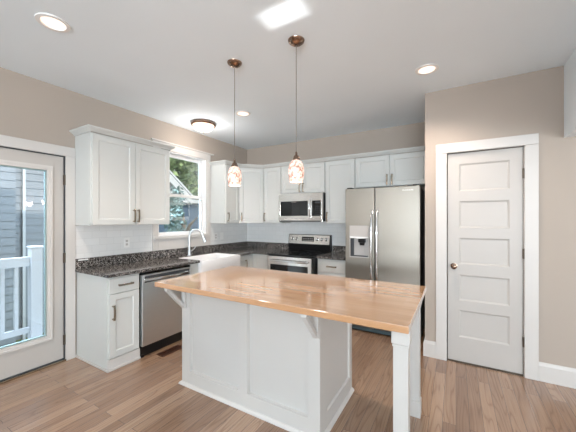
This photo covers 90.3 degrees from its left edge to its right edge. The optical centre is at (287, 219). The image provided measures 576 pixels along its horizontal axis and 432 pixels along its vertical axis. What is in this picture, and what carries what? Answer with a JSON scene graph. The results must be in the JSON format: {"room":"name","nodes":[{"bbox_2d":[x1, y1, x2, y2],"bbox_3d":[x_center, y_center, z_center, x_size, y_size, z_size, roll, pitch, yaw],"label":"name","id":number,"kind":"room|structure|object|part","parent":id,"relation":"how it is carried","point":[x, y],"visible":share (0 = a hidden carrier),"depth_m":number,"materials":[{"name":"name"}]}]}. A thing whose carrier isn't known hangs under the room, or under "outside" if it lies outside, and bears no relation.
{"room":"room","nodes":[
{"label":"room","id":0,"kind":"room"},
{"bbox_2d":[0,67,246,354],"bbox_3d":[-2.945,0.051,1.871,0.150,2.750,8.650,0,0,30],"label":"wall","id":1,"kind":"structure","parent":0,"point":[33,109],"depth_m":2.91,"materials":[{"name":"beige paint"}]},
{"bbox_2d":[0,135,75,384],"bbox_3d":[-2.549,0.346,2.527,0.210,2.160,1.110,0,0,30],"label":"door","id":2,"kind":"structure","parent":1,"relation":"in","point":[57,344],"depth_m":2.81,"materials":[{"name":"white paint"}]},
{"bbox_3d":[-2.519,0.326,2.516,0.006,1.590,0.619,0,0,30],"label":"pane","id":3,"kind":"part","parent":2,"relation":"part of","materials":[{"name":"clear glass"}]},
{"bbox_2d":[75,225,151,258],"bbox_3d":[-1.986,0.236,3.350,0.008,0.347,0.874,0,0,30],"label":"backsplash","id":4,"kind":"structure","parent":1,"relation":"attached to","point":[98,240],"depth_m":3.27,"materials":[{"name":"tile"}]},
{"bbox_2d":[69,124,175,225],"bbox_3d":[-1.820,-0.426,3.265,0.380,0.971,0.996,0,0,30],"label":"upper cabinet","id":5,"kind":"object","parent":1,"relation":"attached to","point":[118,181],"visible":1,"depth_m":3.05,"materials":[{"name":"white paint"}]},
{"bbox_3d":[-1.819,-0.399,3.010,0.020,0.905,0.433,0,0,30],"label":"door","id":6,"kind":"part","parent":5,"relation":"part of","materials":[{"name":"white paint"}]},
{"bbox_3d":[-1.820,-0.888,3.265,0.380,0.047,0.996,0,0,30],"label":"crown","id":7,"kind":"part","parent":5,"relation":"part of","materials":[{"name":"white paint"}]},
{"bbox_3d":[-1.596,-0.399,3.391,0.020,0.905,0.440,0,0,30],"label":"door","id":8,"kind":"part","parent":5,"relation":"part of","materials":[{"name":"white paint"}]},
{"bbox_2d":[124,238,129,247],"bbox_3d":[-1.929,0.276,3.431,0.006,0.116,0.070,0,0,30],"label":"outlet plate","id":9,"kind":"object","parent":1,"relation":"attached to","point":[126,240],"visible":1,"depth_m":3.43,"materials":[{"name":"white plastic"}]},
{"bbox_2d":[150,138,213,250],"bbox_3d":[-1.548,-0.324,4.210,0.194,1.464,1.100,0,0,30],"label":"window","id":10,"kind":"structure","parent":1,"relation":"in","point":[170,240],"depth_m":4.33,"materials":[{"name":"white paint"}]},
{"bbox_3d":[-1.569,-0.075,4.203,0.033,0.581,0.829,0,0,30],"label":"sash","id":11,"kind":"part","parent":10,"relation":"part of","materials":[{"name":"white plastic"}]},
{"bbox_3d":[-1.517,0.245,4.155,0.085,0.034,0.947,0,0,30],"label":"sill","id":12,"kind":"part","parent":10,"relation":"part of","materials":[{"name":"white paint"}]},
{"bbox_3d":[-1.599,-0.628,4.221,0.033,0.605,0.829,0,0,30],"label":"sash","id":13,"kind":"part","parent":10,"relation":"part of","materials":[{"name":"white plastic"}]},
{"bbox_2d":[210,164,238,222],"bbox_3d":[-1.009,-0.402,4.660,0.368,0.923,0.332,0,0,30],"label":"upper cabinet","id":14,"kind":"object","parent":1,"relation":"attached to","point":[224,198],"visible":0.91,"depth_m":4.54,"materials":[{"name":"white paint"}]},
{"bbox_3d":[-0.891,-0.399,4.594,0.020,0.905,0.313,0,0,30],"label":"door","id":15,"kind":"part","parent":14,"relation":"part of","materials":[{"name":"white paint"}]},
{"bbox_2d":[209,146,424,167],"bbox_3d":[0.310,-0.888,4.283,3.196,0.047,0.595,0,0,18],"label":"crown molding","id":16,"kind":"structure","parent":14,"relation":"attached to","point":[419,148],"depth_m":4.16,"materials":[{"name":"white paint"}]},
{"bbox_2d":[210,223,246,244],"bbox_3d":[-1.012,0.236,5.013,0.008,0.347,0.944,0,0,30],"label":"backsplash","id":17,"kind":"structure","parent":1,"relation":"attached to","point":[232,232],"depth_m":4.97,"materials":[{"name":"tile"}]},
{"bbox_2d":[239,167,263,222],"bbox_3d":[-0.670,-0.402,4.998,0.610,0.923,0.623,0,0,30],"label":"upper cabinet","id":18,"kind":"object","parent":1,"relation":"attached to","point":[251,189],"visible":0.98,"depth_m":4.78,"materials":[{"name":"white paint"}]},
{"bbox_2d":[0,0,575,149],"bbox_3d":[0.296,-1.384,-0.029,7.660,0.120,8.650,0,0,30],"label":"ceiling","id":19,"kind":"structure","parent":0,"point":[162,60],"depth_m":2.27,"materials":[{"name":"paint"}]},
{"bbox_2d":[34,13,70,32],"bbox_3d":[-1.577,-1.319,1.927,0.190,0.008,0.190,0,0,30],"label":"recessed light","id":20,"kind":"object","parent":19,"relation":"in","point":[52,22],"visible":1,"depth_m":1.92,"materials":[{"name":"white plastic"}]},
{"bbox_2d":[191,119,215,132],"bbox_3d":[-1.157,-1.254,3.929,0.336,0.137,0.336,0,0,30],"label":"flush light","id":21,"kind":"object","parent":19,"relation":"attached to","point":[201,125],"visible":1,"depth_m":3.83,"materials":[{"name":"white glass"}]},
{"bbox_2d":[227,59,241,185],"bbox_3d":[-0.451,-0.804,2.420,0.124,1.037,0.124,0,0,30],"label":"pendant light","id":22,"kind":"object","parent":19,"relation":"hanging from","point":[234,176],"visible":1,"depth_m":2.39,"materials":[{"name":"white glass"}]},
{"bbox_3d":[-0.451,-0.366,2.420,0.118,0.160,0.118,0,0,30],"label":"lamp shade","id":23,"kind":"part","parent":22,"relation":"part of","materials":[{"name":"white glass"}]},
{"bbox_3d":[-0.451,-0.899,2.420,0.005,0.782,0.005,0,0,8],"label":"cord","id":24,"kind":"part","parent":22,"relation":"part of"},
{"bbox_2d":[235,111,250,116],"bbox_3d":[-0.560,-1.319,3.574,0.190,0.008,0.190,0,0,30],"label":"recessed light","id":25,"kind":"object","parent":19,"relation":"in","point":[239,113],"visible":1,"depth_m":3.56,"materials":[{"name":"white plastic"}]},
{"bbox_2d":[288,35,304,182],"bbox_3d":[0.061,-0.800,2.118,0.124,1.045,0.124,0,0,30],"label":"pendant light","id":26,"kind":"object","parent":19,"relation":"hanging from","point":[296,168],"visible":1,"depth_m":2.08,"materials":[{"name":"white glass"}]},
{"bbox_3d":[0.061,-0.358,2.118,0.118,0.160,0.118,0,0,30],"label":"lamp shade","id":27,"kind":"part","parent":26,"relation":"part of","materials":[{"name":"white glass"}]},
{"bbox_3d":[0.061,-0.895,2.118,0.005,0.790,0.005,0,0,-37],"label":"cord","id":28,"kind":"part","parent":26,"relation":"part of","materials":[{"name":"metal"}]},
{"bbox_2d":[415,63,438,74],"bbox_3d":[1.221,-1.319,2.524,0.190,0.008,0.190,0,0,30],"label":"recessed light","id":29,"kind":"object","parent":19,"relation":"in","point":[426,69],"visible":1,"depth_m":2.52,"materials":[{"name":"white plastic"}]},
{"bbox_2d":[0,327,575,431],"bbox_3d":[0.296,1.486,-0.029,7.660,0.120,8.650,0,0,30],"label":"floor","id":30,"kind":"structure","parent":0,"point":[145,394],"depth_m":2.27,"materials":[{"name":"brown wood"}]},
{"bbox_2d":[75,272,140,372],"bbox_3d":[-1.849,0.985,2.950,0.648,0.882,0.326,0,0,30],"label":"base cabinet","id":31,"kind":"object","parent":30,"relation":"on","point":[107,309],"visible":0.98,"depth_m":2.81,"materials":[{"name":"white paint"}]},
{"bbox_3d":[-1.859,1.374,2.957,0.622,0.105,0.326,0,0,30],"label":"trim","id":32,"kind":"part","parent":31,"relation":"part of","materials":[{"name":"white paint"}]},
{"bbox_3d":[-1.641,0.881,2.702,0.039,0.145,0.018,0,0,30],"label":"handle","id":33,"kind":"part","parent":31,"relation":"part of","materials":[{"name":"silver metal"}]},
{"bbox_3d":[-1.607,0.633,2.818,0.020,0.137,0.290,0,0,30],"label":"drawer","id":34,"kind":"part","parent":31,"relation":"part of","materials":[{"name":"white paint"}]},
{"bbox_3d":[-1.607,1.011,2.818,0.020,0.600,0.290,0,0,30],"label":"door","id":35,"kind":"part","parent":31,"relation":"part of","materials":[{"name":"white paint"}]},
{"bbox_3d":[-1.582,0.629,2.803,0.039,0.018,0.145,0,0,30],"label":"handle","id":36,"kind":"part","parent":31,"relation":"part of","materials":[{"name":"silver metal"}]},
{"bbox_2d":[139,265,190,357],"bbox_3d":[-1.587,0.989,3.364,0.645,0.867,0.632,0,0,30],"label":"dishwasher","id":37,"kind":"object","parent":30,"relation":"on","point":[160,315],"visible":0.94,"depth_m":3.11,"materials":[{"name":"silver metal"}]},
{"bbox_3d":[-1.327,0.629,3.211,0.042,0.030,0.580,0,0,30],"label":"handle","id":38,"kind":"part","parent":37,"relation":"part of","materials":[{"name":"metal"}]},
{"bbox_2d":[156,345,181,356],"bbox_3d":[-1.274,1.424,3.117,0.110,0.004,0.270,0,0,30],"label":"floor vent","id":39,"kind":"object","parent":30,"relation":"in","point":[177,347],"visible":0.97,"depth_m":3.10,"materials":[{"name":"brown metal"}]},
{"bbox_2d":[190,263,197,273],"bbox_3d":[-1.214,0.985,4.033,0.648,0.882,0.884,0,0,30],"label":"base cabinet","id":40,"kind":"object","parent":30,"relation":"on","point":[194,267],"visible":0.02,"depth_m":3.56,"materials":[{"name":"white paint"}]},
{"bbox_2d":[240,254,267,268],"bbox_3d":[-0.613,0.985,4.762,0.948,0.882,0.973,0,0,30],"label":"base cabinet","id":41,"kind":"object","parent":30,"relation":"on","point":[260,261],"visible":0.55,"depth_m":4.51,"materials":[{"name":"white paint"}]},
{"bbox_2d":[75,241,288,277],"bbox_3d":[-1.085,0.476,3.954,0.950,0.132,2.843,0,0,30],"label":"countertop","id":42,"kind":"structure","parent":41,"relation":"on","point":[111,266],"depth_m":3.50,"materials":[{"name":"grey stone"}]},
{"bbox_2d":[188,229,205,254],"bbox_3d":[-1.313,0.322,4.162,0.275,0.379,0.108,0,0,-4],"label":"kitchen faucet","id":43,"kind":"object","parent":42,"relation":"on","point":[193,230],"visible":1,"depth_m":4.12,"materials":[{"name":"silver metal"}]},
{"bbox_3d":[-1.325,0.282,4.133,0.220,0.300,0.030,0,0,-2],"label":"spout","id":44,"kind":"part","parent":43,"relation":"part of","materials":[{"name":"silver metal"}]},
{"bbox_2d":[181,253,239,272],"bbox_3d":[-1.106,0.649,4.043,0.492,0.258,0.756,0,0,30],"label":"farmhouse sink","id":45,"kind":"object","parent":42,"relation":"in","point":[212,261],"visible":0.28,"depth_m":4.00,"materials":[{"name":"ceramic"}]},
{"bbox_3d":[-0.657,0.938,4.440,0.020,0.747,0.349,0,0,30],"label":"door","id":46,"kind":"part","parent":41,"relation":"part of","materials":[{"name":"white paint"}]},
{"bbox_3d":[-0.409,0.938,4.512,0.328,0.747,0.020,0,0,30],"label":"door","id":47,"kind":"part","parent":41,"relation":"part of","materials":[{"name":"white paint"}]},
{"bbox_2d":[164,288,421,431],"bbox_3d":[-0.013,0.989,2.230,1.885,0.874,0.845,0,0,30],"label":"kitchen island","id":48,"kind":"object","parent":30,"relation":"on","point":[289,371],"visible":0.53,"depth_m":2.08,"materials":[{"name":"white paint"}]},
{"bbox_3d":[-0.351,0.989,2.182,1.308,0.874,0.030,0,0,30],"label":"panel","id":49,"kind":"part","parent":48,"relation":"part of","materials":[{"name":"white paint"}]},
{"bbox_3d":[-0.200,1.414,2.440,1.350,0.024,0.671,0,0,30],"label":"shoe molding","id":50,"kind":"part","parent":48,"relation":"part of","materials":[{"name":"white paint"}]},
{"bbox_2d":[154,266,426,333],"bbox_3d":[-0.014,0.531,2.280,1.940,0.038,0.972,0,0,30],"label":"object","id":51,"kind":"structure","parent":48,"relation":"on","point":[389,306],"depth_m":2.01,"materials":[{"name":"brown wood"}]},
{"bbox_3d":[0.369,0.989,2.136,0.018,0.874,0.620,0,0,30],"label":"panel","id":52,"kind":"part","parent":48,"relation":"part of","materials":[{"name":"white paint"}]},
{"bbox_3d":[0.582,0.989,1.468,0.088,0.874,0.088,0,0,30],"label":"post","id":53,"kind":"part","parent":48,"relation":"part of","materials":[{"name":"white paint"}]},
{"bbox_3d":[0.931,0.989,2.107,0.088,0.874,0.088,0,0,30],"label":"post","id":54,"kind":"part","parent":48,"relation":"part of","materials":[{"name":"white paint"}]},
{"bbox_2d":[267,234,331,274],"bbox_3d":[0.179,0.835,4.405,0.765,1.182,0.747,0,0,30],"label":"electric range","id":55,"kind":"object","parent":30,"relation":"on","point":[300,257],"visible":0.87,"depth_m":4.29,"materials":[{"name":"silver metal"}]},
{"bbox_3d":[-0.009,0.601,4.114,0.635,0.026,0.054,0,0,30],"label":"oven handle","id":56,"kind":"part","parent":55,"relation":"part of","materials":[{"name":"metal"}]},
{"bbox_3d":[0.015,0.871,4.152,0.731,0.660,0.036,0,0,30],"label":"oven door","id":57,"kind":"part","parent":55,"relation":"part of","materials":[{"name":"silver metal"}]},
{"bbox_2d":[267,249,330,257],"bbox_3d":[0.186,0.519,4.418,0.765,0.023,0.668,0,0,30],"label":"cooktop","id":58,"kind":"object","parent":55,"relation":"in","point":[291,253],"depth_m":4.30,"materials":[{"name":"black glass"}]},
{"bbox_3d":[0.333,0.325,4.683,0.737,0.146,0.027,0,0,30],"label":"control panel","id":59,"kind":"part","parent":55,"relation":"part of","materials":[{"name":"silver metal"}]},
{"bbox_3d":[0.345,0.871,3.962,0.028,0.660,0.030,0,0,30],"label":"trim","id":60,"kind":"part","parent":55,"relation":"part of","materials":[{"name":"black metal"}]},
{"bbox_2d":[318,259,345,277],"bbox_3d":[0.738,0.985,4.159,0.437,0.882,0.648,0,0,30],"label":"base cabinet","id":61,"kind":"object","parent":30,"relation":"on","point":[327,267],"visible":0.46,"depth_m":3.90,"materials":[{"name":"white paint"}]},
{"bbox_2d":[316,245,345,260],"bbox_3d":[0.740,0.476,4.162,0.440,0.132,0.640,0,0,30],"label":"countertop","id":62,"kind":"structure","parent":61,"relation":"on","point":[338,252],"depth_m":4.21,"materials":[{"name":"grey stone"}]},
{"bbox_3d":[0.600,1.024,3.920,0.416,0.575,0.020,0,0,30],"label":"door","id":63,"kind":"part","parent":61,"relation":"part of","materials":[{"name":"white paint"}]},
{"bbox_2d":[346,184,424,336],"bbox_3d":[1.281,0.507,3.763,0.890,1.838,0.741,0,0,30],"label":"refrigerator","id":64,"kind":"object","parent":30,"relation":"on","point":[385,226],"visible":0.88,"depth_m":3.50,"materials":[{"name":"silver metal"}]},
{"bbox_3d":[0.901,0.158,3.639,0.232,0.144,0.003,0,0,30],"label":"dispenser panel","id":65,"kind":"part","parent":64,"relation":"part of","materials":[{"name":"grey plastic"}]},
{"bbox_3d":[0.903,0.280,3.642,0.248,0.405,0.003,0,0,30],"label":"dispenser frame","id":66,"kind":"part","parent":64,"relation":"part of","materials":[{"name":"grey plastic"}]},
{"bbox_3d":[0.923,0.479,3.667,0.370,1.750,0.062,0,0,30],"label":"freezer door","id":67,"kind":"part","parent":64,"relation":"part of","materials":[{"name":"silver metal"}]},
{"bbox_3d":[1.028,0.361,3.532,0.028,0.944,0.086,0,0,30],"label":"handle","id":68,"kind":"part","parent":64,"relation":"part of","materials":[{"name":"metal"}]},
{"bbox_3d":[1.087,0.361,3.498,0.028,0.944,0.086,0,0,30],"label":"handle","id":69,"kind":"part","parent":64,"relation":"part of","materials":[{"name":"metal"}]},
{"bbox_3d":[1.311,0.479,3.440,0.512,1.750,0.062,0,0,30],"label":"door","id":70,"kind":"part","parent":64,"relation":"part of","materials":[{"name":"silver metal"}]},
{"bbox_2d":[279,192,325,221],"bbox_3d":[0.265,-0.184,4.539,0.762,0.436,0.454,0,0,30],"label":"microwave","id":71,"kind":"object","parent":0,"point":[299,207],"visible":0.99,"depth_m":4.37,"materials":[{"name":"silver metal"}]},
{"bbox_3d":[0.103,-0.206,4.448,0.575,0.391,0.021,0,0,30],"label":"door","id":72,"kind":"part","parent":71,"relation":"part of","materials":[{"name":"silver metal"}]},
{"bbox_3d":[0.190,0.013,4.410,0.754,0.043,0.036,0,0,30],"label":"trim","id":73,"kind":"part","parent":71,"relation":"part of","materials":[{"name":"silver metal"}]},
{"bbox_3d":[0.433,-0.206,4.255,0.185,0.391,0.021,0,0,30],"label":"control panel","id":74,"kind":"part","parent":71,"relation":"part of","materials":[{"name":"silver metal"}]},
{"bbox_2d":[247,122,424,191],"bbox_3d":[0.664,0.051,4.667,3.251,2.750,0.150,0,0,30],"label":"wall","id":75,"kind":"structure","parent":0,"point":[410,135],"depth_m":4.45,"materials":[{"name":"beige paint"}]},
{"bbox_2d":[263,167,290,222],"bbox_3d":[-0.193,-0.402,4.866,0.349,0.923,0.368,0,0,30],"label":"upper cabinet","id":76,"kind":"object","parent":75,"relation":"attached to","point":[272,176],"visible":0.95,"depth_m":4.75,"materials":[{"name":"white paint"}]},
{"bbox_3d":[-0.260,-0.399,4.749,0.333,0.905,0.020,0,0,30],"label":"door","id":77,"kind":"part","parent":76,"relation":"part of","materials":[{"name":"white paint"}]},
{"bbox_2d":[247,221,345,245],"bbox_3d":[0.179,0.262,4.858,2.202,0.468,0.008,0,0,30],"label":"backsplash","id":78,"kind":"structure","parent":75,"relation":"attached to","point":[256,232],"depth_m":4.94,"materials":[{"name":"tile"}]},
{"bbox_2d":[281,162,325,193],"bbox_3d":[0.291,-0.636,4.583,0.768,0.455,0.368,0,0,30],"label":"upper cabinet","id":79,"kind":"object","parent":75,"relation":"attached to","point":[314,180],"visible":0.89,"depth_m":4.41,"materials":[{"name":"white paint"}]},
{"bbox_3d":[0.059,-0.633,4.562,0.373,0.437,0.020,0,0,30],"label":"door","id":80,"kind":"part","parent":79,"relation":"part of","materials":[{"name":"white paint"}]},
{"bbox_3d":[0.385,-0.633,4.371,0.374,0.437,0.020,0,0,30],"label":"door","id":81,"kind":"part","parent":79,"relation":"part of","materials":[{"name":"white paint"}]},
{"bbox_2d":[332,245,345,252],"bbox_3d":[0.896,0.461,4.429,0.440,0.102,0.020,0,0,30],"label":"backsplash","id":82,"kind":"structure","parent":75,"relation":"attached to","point":[342,249],"depth_m":4.47,"materials":[{"name":"stone"}]},
{"bbox_2d":[326,159,356,223],"bbox_3d":[0.819,-0.402,4.273,0.453,0.923,0.368,0,0,30],"label":"upper cabinet","id":83,"kind":"object","parent":75,"relation":"attached to","point":[340,174],"visible":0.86,"depth_m":4.17,"materials":[{"name":"white paint"}]},
{"bbox_2d":[356,151,424,188],"bbox_3d":[1.422,-0.654,3.920,0.940,0.420,0.368,0,0,30],"label":"upper cabinet","id":84,"kind":"object","parent":75,"relation":"attached to","point":[403,169],"visible":0.95,"depth_m":3.79,"materials":[{"name":"white paint"}]},
{"bbox_3d":[1.153,-0.651,3.921,0.456,0.402,0.020,0,0,30],"label":"door","id":85,"kind":"part","parent":84,"relation":"part of","materials":[{"name":"white paint"}]},
{"bbox_3d":[1.552,-0.651,3.687,0.459,0.402,0.020,0,0,30],"label":"door","id":86,"kind":"part","parent":84,"relation":"part of","materials":[{"name":"white paint"}]},
{"bbox_2d":[425,66,575,375],"bbox_3d":[3.315,0.051,1.980,4.281,2.750,0.120,0,0,30],"label":"wall","id":87,"kind":"structure","parent":0,"point":[531,102],"depth_m":2.53,"materials":[{"name":"beige paint"}]},
{"bbox_2d":[436,133,538,380],"bbox_3d":[1.890,0.331,2.778,0.809,2.190,0.181,0,0,30],"label":"door","id":88,"kind":"structure","parent":87,"relation":"in","point":[487,190],"depth_m":2.74,"materials":[{"name":"white paint"}]},
{"bbox_3d":[1.653,0.466,2.855,0.060,0.060,0.074,0,0,30],"label":"knob","id":89,"kind":"part","parent":88,"relation":"part of","materials":[{"name":"silver metal"}]},
{"bbox_2d":[539,362,575,388],"bbox_3d":[3.666,1.344,1.695,3.348,0.165,0.014,0,0,30],"label":"baseboard","id":90,"kind":"structure","parent":87,"relation":"attached to","point":[548,373],"depth_m":2.47,"materials":[{"name":"white paint"}]},
{"bbox_2d":[564,49,575,137],"bbox_3d":[1.279,-1.014,0.482,0.120,0.620,4.524,0,0,30],"label":"wall header","id":91,"kind":"structure","parent":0,"point":[570,65],"depth_m":2.32,"materials":[{"name":"paint"}]},
{"bbox_3d":[1.763,0.051,3.447,0.120,2.750,0.843,0,0,30],"label":"wall","id":92,"kind":"structure","parent":0,"visible":0},
{"bbox_2d":[423,338,435,357],"bbox_3d":[1.710,1.344,3.388,0.118,0.165,0.958,0,0,30],"label":"baseboard","id":93,"kind":"structure","parent":92,"relation":"attached to","point":[429,347],"depth_m":2.98,"materials":[{"name":"white paint"}]},
{"label":"outside","id":94,"kind":"structure","parent":0,"visible":0},
{"bbox_3d":[-3.475,1.486,2.123,0.937,0.030,3.350,0,0,30],"label":"deck","id":95,"kind":"object","parent":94,"visible":0},
{"bbox_2d":[0,245,43,339],"bbox_3d":[-3.824,0.896,2.256,0.130,1.149,3.027,0,0,30],"label":"porch railing","id":96,"kind":"object","parent":95,"relation":"on","point":[34,260],"visible":0.88,"depth_m":3.44,"materials":[{"name":"white wood"}]},
{"bbox_3d":[-3.855,0.502,2.204,0.060,0.113,2.905,0,0,30],"label":"rail","id":97,"kind":"part","parent":96,"relation":"part of","materials":[{"name":"white wood"}]},
{"bbox_3d":[-3.855,1.325,2.204,0.040,0.068,2.905,0,0,30],"label":"rail","id":98,"kind":"part","parent":96,"relation":"part of","materials":[{"name":"white wood"}]},
{"bbox_3d":[-3.092,0.896,3.506,0.130,1.149,0.130,0,0,30],"label":"post","id":99,"kind":"part","parent":96,"relation":"part of","materials":[{"name":"white wood"}]},
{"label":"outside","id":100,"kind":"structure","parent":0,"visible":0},
{"bbox_3d":[-11.462,2.501,13.670,26.400,0.150,36.000,0,0,30],"label":"ground","id":101,"kind":"structure","parent":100,"visible":0},
{"bbox_2d":[0,166,43,346],"bbox_3d":[-8.678,-1.074,3.288,5.300,7.000,9.500,0,0,30],"label":"neighbor house","id":102,"kind":"structure","parent":101,"relation":"on","point":[21,190],"depth_m":5.66,"materials":[{"name":"blue"}]},
{"bbox_2d":[159,171,198,231],"bbox_3d":[-4.763,-0.024,10.000,2.670,4.900,2.800,0,0,30],"label":"neighbor house","id":103,"kind":"structure","parent":101,"relation":"on","point":[191,210],"depth_m":9.82,"materials":[{"name":"blue wood"}]},
{"bbox_2d":[163,185,197,231],"bbox_3d":[-2.979,0.774,7.439,1.618,3.328,2.099,0,0,30],"label":"leafy shrub","id":104,"kind":"object","parent":101,"relation":"on","point":[175,215],"visible":0.23,"depth_m":7.33,"materials":[{"name":"green plant"}]},
{"bbox_2d":[170,158,198,199],"bbox_3d":[-5.811,-1.592,14.271,4.508,8.042,5.653,0,0,-42],"label":"leafy tree","id":105,"kind":"object","parent":101,"relation":"on","point":[187,169],"visible":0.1,"depth_m":13.38,"materials":[{"name":"green plant"}]}
]}

